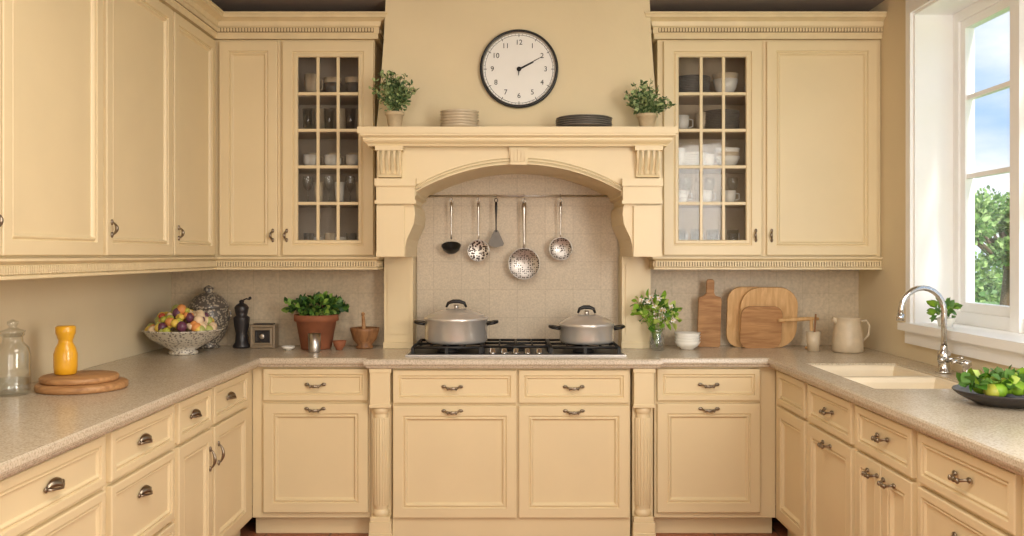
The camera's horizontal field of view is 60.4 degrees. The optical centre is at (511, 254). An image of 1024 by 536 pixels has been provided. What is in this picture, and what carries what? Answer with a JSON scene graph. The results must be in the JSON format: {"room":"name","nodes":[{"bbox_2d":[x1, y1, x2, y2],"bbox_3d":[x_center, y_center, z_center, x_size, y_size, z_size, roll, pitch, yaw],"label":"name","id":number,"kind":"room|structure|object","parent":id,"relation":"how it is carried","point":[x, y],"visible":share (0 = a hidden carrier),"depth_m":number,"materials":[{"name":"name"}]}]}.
{"room":"kitchen","nodes":[
{"label":"kitchen","id":0,"kind":"room"},
{"bbox_2d":[0,257,170,390],"bbox_3d":[-2.055,0.040,1.780,0.200,2.800,6.560,0,0,0],"label":"wall","id":1,"kind":"structure","parent":0,"point":[109,314],"depth_m":3.99,"materials":[{"name":"paint"}]},
{"bbox_2d":[0,0,102,257],"bbox_3d":[-1.754,-0.575,2.744,0.397,1.170,1.388,0,0,0],"label":"upper cabinet","id":2,"kind":"object","parent":1,"relation":"attached to","point":[51,51],"visible":1,"depth_m":3.07,"materials":[{"name":"beige paint"}]},
{"bbox_2d":[0,257,383,279],"bbox_3d":[-1.171,0.044,3.270,0.918,0.067,3.540,0,0,0],"label":"trim","id":3,"kind":"structure","parent":2,"relation":"attached to","point":[10,268],"depth_m":4.07,"materials":[{"name":"paint"}]},
{"bbox_2d":[159,0,387,52],"bbox_3d":[-1.145,-1.227,3.279,0.970,0.130,3.558,0,0,0],"label":"trim","id":4,"kind":"structure","parent":2,"relation":"attached to","point":[205,15],"depth_m":4.71,"materials":[{"name":"paint"}]},
{"bbox_2d":[100,0,214,257],"bbox_3d":[-1.754,-0.575,4.095,0.397,1.170,1.309,0,0,0],"label":"upper cabinet","id":5,"kind":"object","parent":1,"relation":"attached to","point":[159,67],"visible":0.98,"depth_m":3.98,"materials":[{"name":"beige paint"}]},
{"bbox_2d":[240,505,787,535],"bbox_3d":[0.052,1.490,1.780,4.415,0.100,6.960,0,0,0],"label":"floor","id":6,"kind":"structure","parent":0,"point":[249,529],"depth_m":4.55,"materials":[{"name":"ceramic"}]},
{"bbox_2d":[0,435,105,535],"bbox_3d":[-1.617,1.004,2.519,0.670,0.871,0.657,0,0,0],"label":"base cabinet","id":7,"kind":"object","parent":6,"relation":"on","point":[62,494],"visible":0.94,"depth_m":2.54,"materials":[{"name":"beige paint"}]},
{"bbox_2d":[102,404,174,535],"bbox_3d":[-1.617,1.004,3.139,0.670,0.871,0.577,0,0,0],"label":"base cabinet","id":8,"kind":"object","parent":6,"relation":"on","point":[139,487],"visible":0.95,"depth_m":3.12,"materials":[{"name":"beige paint"}]},
{"bbox_2d":[172,388,216,535],"bbox_3d":[-1.611,1.004,3.639,0.681,0.871,0.417,0,0,0],"label":"base cabinet","id":9,"kind":"object","parent":6,"relation":"on","point":[193,450],"visible":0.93,"depth_m":3.63,"materials":[{"name":"beige paint"}]},
{"bbox_2d":[209,370,251,535],"bbox_3d":[-1.611,1.004,4.169,0.681,0.871,0.637,0,0,0],"label":"base cabinet","id":10,"kind":"object","parent":6,"relation":"on","point":[231,427],"visible":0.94,"depth_m":4.14,"materials":[{"name":"beige paint"}]},
{"bbox_2d":[252,367,370,532],"bbox_3d":[-1.022,1.004,4.746,0.604,0.871,0.622,0,0,0],"label":"base cabinet","id":11,"kind":"object","parent":6,"relation":"on","point":[311,426],"visible":0.93,"depth_m":4.49,"materials":[{"name":"beige paint"}]},
{"bbox_2d":[369,368,392,535],"bbox_3d":[-0.660,1.004,4.505,0.114,0.871,0.220,0,0,0],"label":"fluted pilaster","id":12,"kind":"object","parent":6,"relation":"on","point":[381,379],"visible":0.94,"depth_m":4.41,"materials":[{"name":"beige paint"}]},
{"bbox_2d":[393,368,629,535],"bbox_3d":[-0.003,1.004,4.721,1.199,0.871,0.672,0,0,0],"label":"base cabinet","id":13,"kind":"object","parent":6,"relation":"on","point":[477,451],"visible":0.99,"depth_m":4.43,"materials":[{"name":"beige paint"}]},
{"bbox_2d":[0,345,1023,479],"bbox_3d":[0.018,0.543,3.279,3.941,0.046,3.558,0,0,0],"label":"countertop","id":14,"kind":"structure","parent":13,"relation":"on","point":[35,428],"depth_m":3.48,"materials":[{"name":"stone"}]},
{"bbox_2d":[0,321,30,396],"bbox_3d":[-1.855,0.379,3.270,0.120,0.280,0.120,0,0,0],"label":"glass jar","id":15,"kind":"object","parent":14,"relation":"on","point":[13,394],"visible":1,"depth_m":3.27,"materials":[{"name":"clear glass"}]},
{"bbox_2d":[34,377,128,394],"bbox_3d":[-1.670,0.505,3.420,0.330,0.028,0.330,0,0,0],"label":"round cutting board","id":16,"kind":"object","parent":14,"relation":"on","point":[121,383],"visible":0.55,"depth_m":3.29,"materials":[{"name":"brown wood"}]},
{"bbox_2d":[38,370,119,385],"bbox_3d":[-1.685,0.478,3.430,0.284,0.024,0.284,0,0,0],"label":"round cutting board","id":17,"kind":"object","parent":16,"relation":"on","point":[83,377],"visible":0.95,"depth_m":3.35,"materials":[{"name":"brown wood"}]},
{"bbox_2d":[53,325,77,374],"bbox_3d":[-1.745,0.371,3.440,0.086,0.190,0.086,0,0,0],"label":"vase","id":18,"kind":"object","parent":17,"relation":"on","point":[65,355],"visible":1,"depth_m":3.41,"materials":[{"name":"ceramic"}]},
{"bbox_2d":[142,326,223,354],"bbox_3d":[-1.725,0.453,4.620,0.406,0.132,0.406,0,0,0],"label":"fruit bowl","id":19,"kind":"object","parent":14,"relation":"on","point":[187,342],"visible":0.91,"depth_m":4.50,"materials":[{"name":"ceramic"}]},
{"bbox_2d":[144,304,216,331],"bbox_3d":[-1.726,0.339,4.619,0.349,0.163,0.355,0,0,0],"label":"pile","id":20,"kind":"object","parent":19,"relation":"in","point":[182,318],"visible":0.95,"depth_m":4.54,"materials":[{"name":"multicoloured food"}]},
{"bbox_2d":[188,285,231,348],"bbox_3d":[-1.700,0.344,4.930,0.219,0.350,0.219,0,0,45],"label":"ginger jar","id":21,"kind":"object","parent":14,"relation":"on","point":[215,305],"visible":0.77,"depth_m":4.87,"materials":[{"name":"ceramic"}]},
{"bbox_2d":[233,297,251,347],"bbox_3d":[-1.515,0.376,4.930,0.095,0.287,0.095,0,0,-32],"label":"pepper mill","id":22,"kind":"object","parent":14,"relation":"on","point":[241,321],"visible":1,"depth_m":4.90,"materials":[{"name":"wood"}]},
{"bbox_2d":[250,323,278,347],"bbox_3d":[-1.390,0.451,4.934,0.140,0.136,0.092,0,0,0],"label":"picture frame","id":23,"kind":"object","parent":14,"relation":"on","point":[262,335],"visible":1,"depth_m":4.90,"materials":[{"name":"brown wood"}]},
{"bbox_2d":[281,345,294,349],"bbox_3d":[-1.220,0.508,4.800,0.076,0.022,0.076,0,0,0],"label":"dipping bowl","id":24,"kind":"object","parent":14,"relation":"on","point":[287,347],"visible":1,"depth_m":4.79,"materials":[{"name":"white ceramic"}]},
{"bbox_2d":[308,333,320,352],"bbox_3d":[-1.055,0.469,4.700,0.068,0.100,0.068,0,0,0],"label":"steel tumbler","id":25,"kind":"object","parent":14,"relation":"on","point":[314,339],"visible":1,"depth_m":4.67,"materials":[{"name":"silver metal"}]},
{"bbox_2d":[281,291,349,349],"bbox_3d":[-1.086,0.359,4.869,0.388,0.321,0.298,0,0,0],"label":"basil","id":26,"kind":"object","parent":14,"relation":"on","point":[312,318],"visible":0.99,"depth_m":4.82,"materials":[{"name":"ceramic"}]},
{"bbox_2d":[333,340,346,349],"bbox_3d":[-0.945,0.494,4.820,0.076,0.050,0.076,0,0,0],"label":"terracotta cup","id":27,"kind":"object","parent":14,"relation":"on","point":[338,344],"visible":1,"depth_m":4.80,"materials":[{"name":"orange ceramic"}]},
{"bbox_2d":[350,312,379,348],"bbox_3d":[-0.820,0.418,4.900,0.164,0.201,0.164,0,0,0],"label":"mortar","id":28,"kind":"object","parent":14,"relation":"on","point":[364,336],"visible":1,"depth_m":4.85,"materials":[{"name":"brown wood"}]},
{"bbox_2d":[405,339,625,355],"bbox_3d":[0.020,0.495,4.735,1.130,0.048,0.470,0,0,0],"label":"gas cooktop","id":29,"kind":"object","parent":14,"relation":"in","point":[420,348],"visible":0.87,"depth_m":4.58,"materials":[{"name":"metal"}]},
{"bbox_2d":[414,299,498,344],"bbox_3d":[-0.300,0.354,4.740,0.369,0.229,0.359,0,0,-44],"label":"cooking pot","id":30,"kind":"object","parent":29,"relation":"on","point":[456,325],"visible":1,"depth_m":4.61,"materials":[{"name":"metal"}]},
{"bbox_2d":[548,305,624,344],"bbox_3d":[0.400,0.369,4.720,0.344,0.199,0.316,0,0,-41],"label":"cooking pot","id":31,"kind":"object","parent":29,"relation":"on","point":[586,328],"visible":1,"depth_m":4.61,"materials":[{"name":"metal"}]},
{"bbox_2d":[630,288,681,350],"bbox_3d":[0.789,0.351,4.813,0.289,0.337,0.208,0,0,0],"label":"flower vase","id":32,"kind":"object","parent":14,"relation":"on","point":[660,302],"visible":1,"depth_m":4.78,"materials":[{"name":"clear glass"}]},
{"bbox_2d":[674,331,700,349],"bbox_3d":[0.965,0.472,4.840,0.144,0.093,0.144,0,0,0],"label":"bowls","id":33,"kind":"object","parent":14,"relation":"on","point":[686,340],"visible":1,"depth_m":4.79,"materials":[{"name":"white ceramic"}]},
{"bbox_2d":[697,279,721,346],"bbox_3d":[1.110,0.327,4.947,0.130,0.384,0.064,0,0,0],"label":"paddle cutting board","id":34,"kind":"object","parent":14,"relation":"on","point":[709,305],"visible":0.95,"depth_m":4.94,"materials":[{"name":"brown wood"}]},
{"bbox_2d":[726,287,756,346],"bbox_3d":[1.330,0.349,4.957,0.240,0.343,0.065,0,0,0],"label":"cutting board","id":35,"kind":"object","parent":14,"relation":"on","point":[734,298],"visible":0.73,"depth_m":4.95,"materials":[{"name":"brown wood"}]},
{"bbox_2d":[740,306,782,347],"bbox_3d":[1.385,0.403,4.894,0.230,0.238,0.060,0,0,0],"label":"cutting board","id":36,"kind":"object","parent":14,"relation":"on","point":[760,327],"visible":1,"depth_m":4.89,"materials":[{"name":"brown wood"}]},
{"bbox_2d":[739,287,797,347],"bbox_3d":[1.435,0.350,4.926,0.320,0.343,0.071,0,0,0],"label":"cutting board","id":37,"kind":"object","parent":14,"relation":"on","point":[784,299],"visible":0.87,"depth_m":4.90,"materials":[{"name":"brown wood"}]},
{"bbox_2d":[778,317,818,348],"bbox_3d":[1.585,0.431,4.880,0.230,0.176,0.070,0,0,0],"label":"wooden utensils","id":38,"kind":"object","parent":14,"relation":"on","point":[811,319],"visible":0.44,"depth_m":4.87,"materials":[{"name":"brown wood"}]},
{"bbox_2d":[806,314,820,351],"bbox_3d":[1.630,0.419,4.760,0.076,0.200,0.076,0,0,0],"label":"utensil cup","id":39,"kind":"object","parent":14,"relation":"on","point":[813,337],"visible":1,"depth_m":4.73,"materials":[{"name":"beige ceramic"}]},
{"bbox_2d":[831,316,870,352],"bbox_3d":[1.806,0.424,4.715,0.176,0.189,0.160,0,0,39],"label":"milk jug","id":40,"kind":"object","parent":14,"relation":"on","point":[847,337],"visible":1,"depth_m":4.66,"materials":[{"name":"beige ceramic"}]},
{"bbox_2d":[812,365,957,388],"bbox_3d":[1.625,0.606,3.820,0.428,0.155,0.798,0,0,0],"label":"sink","id":41,"kind":"object","parent":14,"relation":"in","point":[873,376],"visible":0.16,"depth_m":3.80,"materials":[{"name":"beige ceramic"}]},
{"bbox_2d":[896,285,963,373],"bbox_3d":[1.819,0.326,3.837,0.245,0.386,0.158,0,0,0],"label":"gooseneck faucet","id":42,"kind":"object","parent":14,"relation":"on","point":[944,358],"visible":1,"depth_m":3.87,"materials":[{"name":"silver metal"}]},
{"bbox_2d":[951,359,971,371],"bbox_3d":[1.888,0.479,3.700,0.092,0.080,0.048,0,0,0],"label":"soap dispenser","id":43,"kind":"object","parent":14,"relation":"on","point":[966,364],"visible":0.59,"depth_m":3.69,"materials":[{"name":"silver metal"}]},
{"bbox_2d":[952,384,1023,408],"bbox_3d":[1.720,0.494,3.060,0.344,0.049,0.344,0,0,0],"label":"serving dish","id":44,"kind":"object","parent":14,"relation":"on","point":[1012,401],"visible":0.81,"depth_m":2.97,"materials":[{"name":"ceramic"}]},
{"bbox_2d":[956,365,1023,396],"bbox_3d":[1.695,0.437,3.058,0.312,0.114,0.261,0,0,0],"label":"vegetables","id":45,"kind":"object","parent":44,"relation":"on","point":[1000,382],"visible":0.98,"depth_m":3.00,"materials":[{"name":"green plant"}]},
{"bbox_2d":[630,368,655,535],"bbox_3d":[0.662,1.004,4.505,0.114,0.871,0.220,0,0,0],"label":"fluted pilaster","id":46,"kind":"object","parent":6,"relation":"on","point":[642,523],"visible":0.95,"depth_m":4.42,"materials":[{"name":"beige paint"}]},
{"bbox_2d":[653,367,774,532],"bbox_3d":[1.035,1.004,4.746,0.619,0.871,0.622,0,0,0],"label":"base cabinet","id":47,"kind":"object","parent":6,"relation":"on","point":[714,427],"visible":0.92,"depth_m":4.49,"materials":[{"name":"beige paint"}]},
{"bbox_2d":[776,370,809,535],"bbox_3d":[1.655,1.004,4.229,0.663,0.871,0.517,0,0,0],"label":"base cabinet","id":48,"kind":"object","parent":6,"relation":"on","point":[791,392],"visible":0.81,"depth_m":4.20,"materials":[{"name":"beige paint"}]},
{"bbox_2d":[807,384,857,535],"bbox_3d":[1.639,1.004,3.694,0.696,0.871,0.547,0,0,0],"label":"base cabinet","id":49,"kind":"object","parent":6,"relation":"on","point":[831,448],"visible":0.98,"depth_m":3.69,"materials":[{"name":"beige paint"}]},
{"bbox_2d":[855,405,920,535],"bbox_3d":[1.639,1.004,3.159,0.696,0.871,0.517,0,0,0],"label":"base cabinet","id":50,"kind":"object","parent":6,"relation":"on","point":[886,483],"visible":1,"depth_m":3.14,"materials":[{"name":"beige paint"}]},
{"bbox_2d":[917,432,1023,535],"bbox_3d":[1.642,1.004,2.599,0.690,0.871,0.597,0,0,0],"label":"base cabinet","id":51,"kind":"object","parent":6,"relation":"on","point":[960,493],"visible":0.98,"depth_m":2.59,"materials":[{"name":"beige paint"}]},
{"bbox_2d":[211,0,883,10],"bbox_3d":[0.052,-1.410,1.780,4.415,0.100,6.960,0,0,0],"label":"ceiling","id":52,"kind":"structure","parent":0,"point":[225,5],"depth_m":4.78,"materials":[{"name":"paint"}]},
{"bbox_2d":[416,243,775,504],"bbox_3d":[0.052,0.040,5.160,4.415,2.800,0.200,0,0,0],"label":"wall","id":53,"kind":"structure","parent":0,"point":[618,243],"depth_m":5.06,"materials":[{"name":"paint"}]},
{"bbox_2d":[214,40,280,256],"bbox_3d":[-1.429,-0.575,4.876,0.359,1.170,0.361,0,0,0],"label":"upper cabinet","id":54,"kind":"object","parent":53,"relation":"attached to","point":[247,72],"visible":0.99,"depth_m":4.75,"materials":[{"name":"beige paint"}]},
{"bbox_2d":[281,40,382,256],"bbox_3d":[-0.996,-0.575,4.877,0.507,1.170,0.363,0,0,0],"label":"upper cabinet","id":55,"kind":"object","parent":53,"relation":"attached to","point":[362,59],"visible":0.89,"depth_m":4.74,"materials":[{"name":"beige paint"}]},
{"bbox_2d":[302,73,357,239],"bbox_3d":[-0.975,-0.508,4.905,0.364,0.974,0.190,0,0,0],"label":"glassware","id":56,"kind":"object","parent":55,"relation":"in","point":[330,84],"visible":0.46,"depth_m":4.84,"materials":[{"name":"glass"}]},
{"bbox_2d":[171,269,858,344],"bbox_3d":[0.018,0.299,5.053,3.943,0.439,0.011,0,0,0],"label":"tile backsplash","id":57,"kind":"structure","parent":53,"relation":"attached to","point":[827,294],"depth_m":5.05,"materials":[{"name":"beige tile"}]},
{"bbox_2d":[357,0,677,347],"bbox_3d":[0.029,-0.420,4.732,1.607,1.878,0.654,0,0,0],"label":"range hood","id":58,"kind":"object","parent":53,"relation":"attached to","point":[601,48],"visible":0.99,"depth_m":4.68,"materials":[{"name":"paint"}]},
{"bbox_2d":[369,70,418,126],"bbox_3d":[-0.602,-0.796,4.497,0.258,0.304,0.184,0,0,0],"label":"potted herb","id":59,"kind":"object","parent":58,"relation":"on","point":[397,94],"visible":0.99,"depth_m":4.48,"materials":[{"name":"plant"}]},
{"bbox_2d":[440,109,478,126],"bbox_3d":[-0.270,-0.690,4.525,0.204,0.090,0.204,0,0,0],"label":"plates","id":60,"kind":"object","parent":58,"relation":"on","point":[449,117],"visible":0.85,"depth_m":4.45,"materials":[{"name":"beige ceramic"}]},
{"bbox_2d":[480,29,557,108],"bbox_3d":[0.037,-0.985,4.661,0.416,0.416,0.036,0,0,0],"label":"wall clock","id":61,"kind":"object","parent":58,"relation":"attached to","point":[519,67],"visible":1,"depth_m":4.67,"materials":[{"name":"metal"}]},
{"bbox_2d":[555,114,611,126],"bbox_3d":[0.370,-0.673,4.530,0.294,0.058,0.292,0,0,0],"label":"plate stack","id":62,"kind":"object","parent":58,"relation":"on","point":[576,120],"visible":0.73,"depth_m":4.42,"materials":[{"name":"ceramic"}]},
{"bbox_2d":[623,79,675,126],"bbox_3d":[0.702,-0.774,4.503,0.264,0.259,0.233,0,0,0],"label":"potted herb","id":63,"kind":"object","parent":58,"relation":"on","point":[645,103],"visible":1,"depth_m":4.47,"materials":[{"name":"plant"}]},
{"bbox_2d":[417,174,617,344],"bbox_3d":[0.030,0.004,5.053,1.150,1.029,0.013,0,0,0],"label":"tile backsplash","id":64,"kind":"structure","parent":53,"relation":"attached to","point":[523,309],"depth_m":5.05,"materials":[{"name":"beige tile"}]},
{"bbox_2d":[428,195,607,196],"bbox_3d":[0.035,-0.335,5.014,1.020,0.010,0.059,0,0,0],"label":"utensil rail","id":65,"kind":"object","parent":64,"relation":"attached to","point":[429,195],"visible":1,"depth_m":4.99,"materials":[{"name":"metal"}]},
{"bbox_2d":[441,194,460,253],"bbox_3d":[-0.343,-0.175,4.969,0.112,0.345,0.102,0,0,0],"label":"ladle","id":66,"kind":"object","parent":65,"relation":"hanging from","point":[451,247],"visible":1,"depth_m":4.97,"materials":[{"name":"metal"}]},
{"bbox_2d":[467,194,488,261],"bbox_3d":[-0.190,-0.155,4.982,0.125,0.385,0.031,0,0,0],"label":"skimmer","id":67,"kind":"object","parent":65,"relation":"hanging from","point":[477,250],"visible":1,"depth_m":4.97,"materials":[{"name":"metal"}]},
{"bbox_2d":[488,194,503,246],"bbox_3d":[-0.090,-0.195,4.982,0.090,0.306,0.030,0,0,0],"label":"spatula","id":68,"kind":"object","parent":65,"relation":"hanging from","point":[495,240],"visible":1,"depth_m":4.97,"materials":[{"name":"metal"}]},
{"bbox_2d":[508,198,539,279],"bbox_3d":[0.068,-0.104,4.979,0.181,0.488,0.036,0,0,0],"label":"skimmer","id":69,"kind":"object","parent":65,"relation":"hanging from","point":[523,263],"visible":1,"depth_m":4.97,"materials":[{"name":"metal"}]},
{"bbox_2d":[549,194,571,260],"bbox_3d":[0.275,-0.158,4.982,0.133,0.379,0.031,0,0,0],"label":"skimmer","id":70,"kind":"object","parent":65,"relation":"hanging from","point":[560,248],"visible":1,"depth_m":4.97,"materials":[{"name":"metal"}]},
{"bbox_2d":[652,40,762,256],"bbox_3d":[1.069,-0.575,4.877,0.569,1.170,0.363,0,0,0],"label":"upper cabinet","id":71,"kind":"object","parent":53,"relation":"attached to","point":[672,59],"visible":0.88,"depth_m":4.74,"materials":[{"name":"beige paint"}]},
{"bbox_2d":[679,72,739,239],"bbox_3d":[1.085,-0.508,4.880,0.389,0.974,0.200,0,0,0],"label":"dishes","id":72,"kind":"object","parent":71,"relation":"in","point":[712,119],"visible":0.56,"depth_m":4.81,"materials":[{"name":"white ceramic"}]},
{"bbox_2d":[644,11,886,47],"bbox_3d":[1.346,-1.227,4.863,1.286,0.130,0.390,0,0,0],"label":"trim","id":73,"kind":"structure","parent":71,"relation":"attached to","point":[665,25],"depth_m":4.71,"materials":[{"name":"paint"}]},
{"bbox_2d":[763,40,879,256],"bbox_3d":[1.672,-0.575,4.876,0.634,1.170,0.361,0,0,0],"label":"upper cabinet","id":74,"kind":"object","parent":53,"relation":"attached to","point":[821,98],"visible":0.99,"depth_m":4.75,"materials":[{"name":"beige paint"}]},
{"bbox_2d":[648,257,882,269],"bbox_3d":[1.372,0.044,4.880,1.234,0.067,0.320,0,0,0],"label":"trim","id":75,"kind":"structure","parent":74,"relation":"attached to","point":[656,263],"depth_m":4.73,"materials":[{"name":"paint"}]},
{"bbox_2d":[859,0,1019,373],"bbox_3d":[2.125,0.040,1.780,0.270,2.800,6.560,0,0,0],"label":"wall","id":76,"kind":"structure","parent":0,"point":[881,292],"depth_m":4.62,"materials":[{"name":"paint"}]},
{"bbox_2d":[897,0,1023,367],"bbox_3d":[2.115,-0.425,3.395,0.350,1.730,2.070,0,0,0],"label":"window","id":77,"kind":"structure","parent":76,"relation":"in","point":[941,95],"depth_m":4.31,"materials":[{"name":"white paint"}]},
{"bbox_2d":[926,297,962,326],"bbox_3d":[2.017,0.264,4.128,0.142,0.142,0.145,0,0,-18],"label":"ivy","id":78,"kind":"object","parent":77,"relation":"on","point":[950,304],"visible":0.61,"depth_m":4.11,"materials":[{"name":"green plant"}]},
{"label":"outside","id":79,"kind":"structure","parent":0,"visible":0},
{"bbox_2d":[975,274,1002,304],"bbox_3d":[36.300,1.990,35.000,67.400,0.100,110.000,0,0,0],"label":"lawn","id":80,"kind":"structure","parent":79,"point":[978,279],"depth_m":45.53,"materials":[{"name":"green plant"}]},
{"bbox_2d":[975,251,1003,303],"bbox_3d":[21.490,0.620,30.978,25.085,2.237,2.550,0,0,0],"label":"hedge","id":81,"kind":"object","parent":80,"relation":"on","point":[980,294],"visible":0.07,"depth_m":30.67,"materials":[{"name":"green plant"}]},
{"bbox_2d":[975,192,1009,305],"bbox_3d":[14.019,0.015,25.301,4.163,3.844,3.631,0,0,35],"label":"tree","id":82,"kind":"object","parent":80,"relation":"on","point":[988,217],"visible":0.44,"depth_m":25.28,"materials":[{"name":"green plant"}]},
{"bbox_2d":[977,185,1009,243],"bbox_3d":[22.840,-0.624,39.877,5.716,5.121,5.378,0,0,-4],"label":"tree","id":83,"kind":"object","parent":80,"relation":"on","point":[1006,205],"visible":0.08,"depth_m":39.90,"materials":[{"name":"green plant"}]}
]}

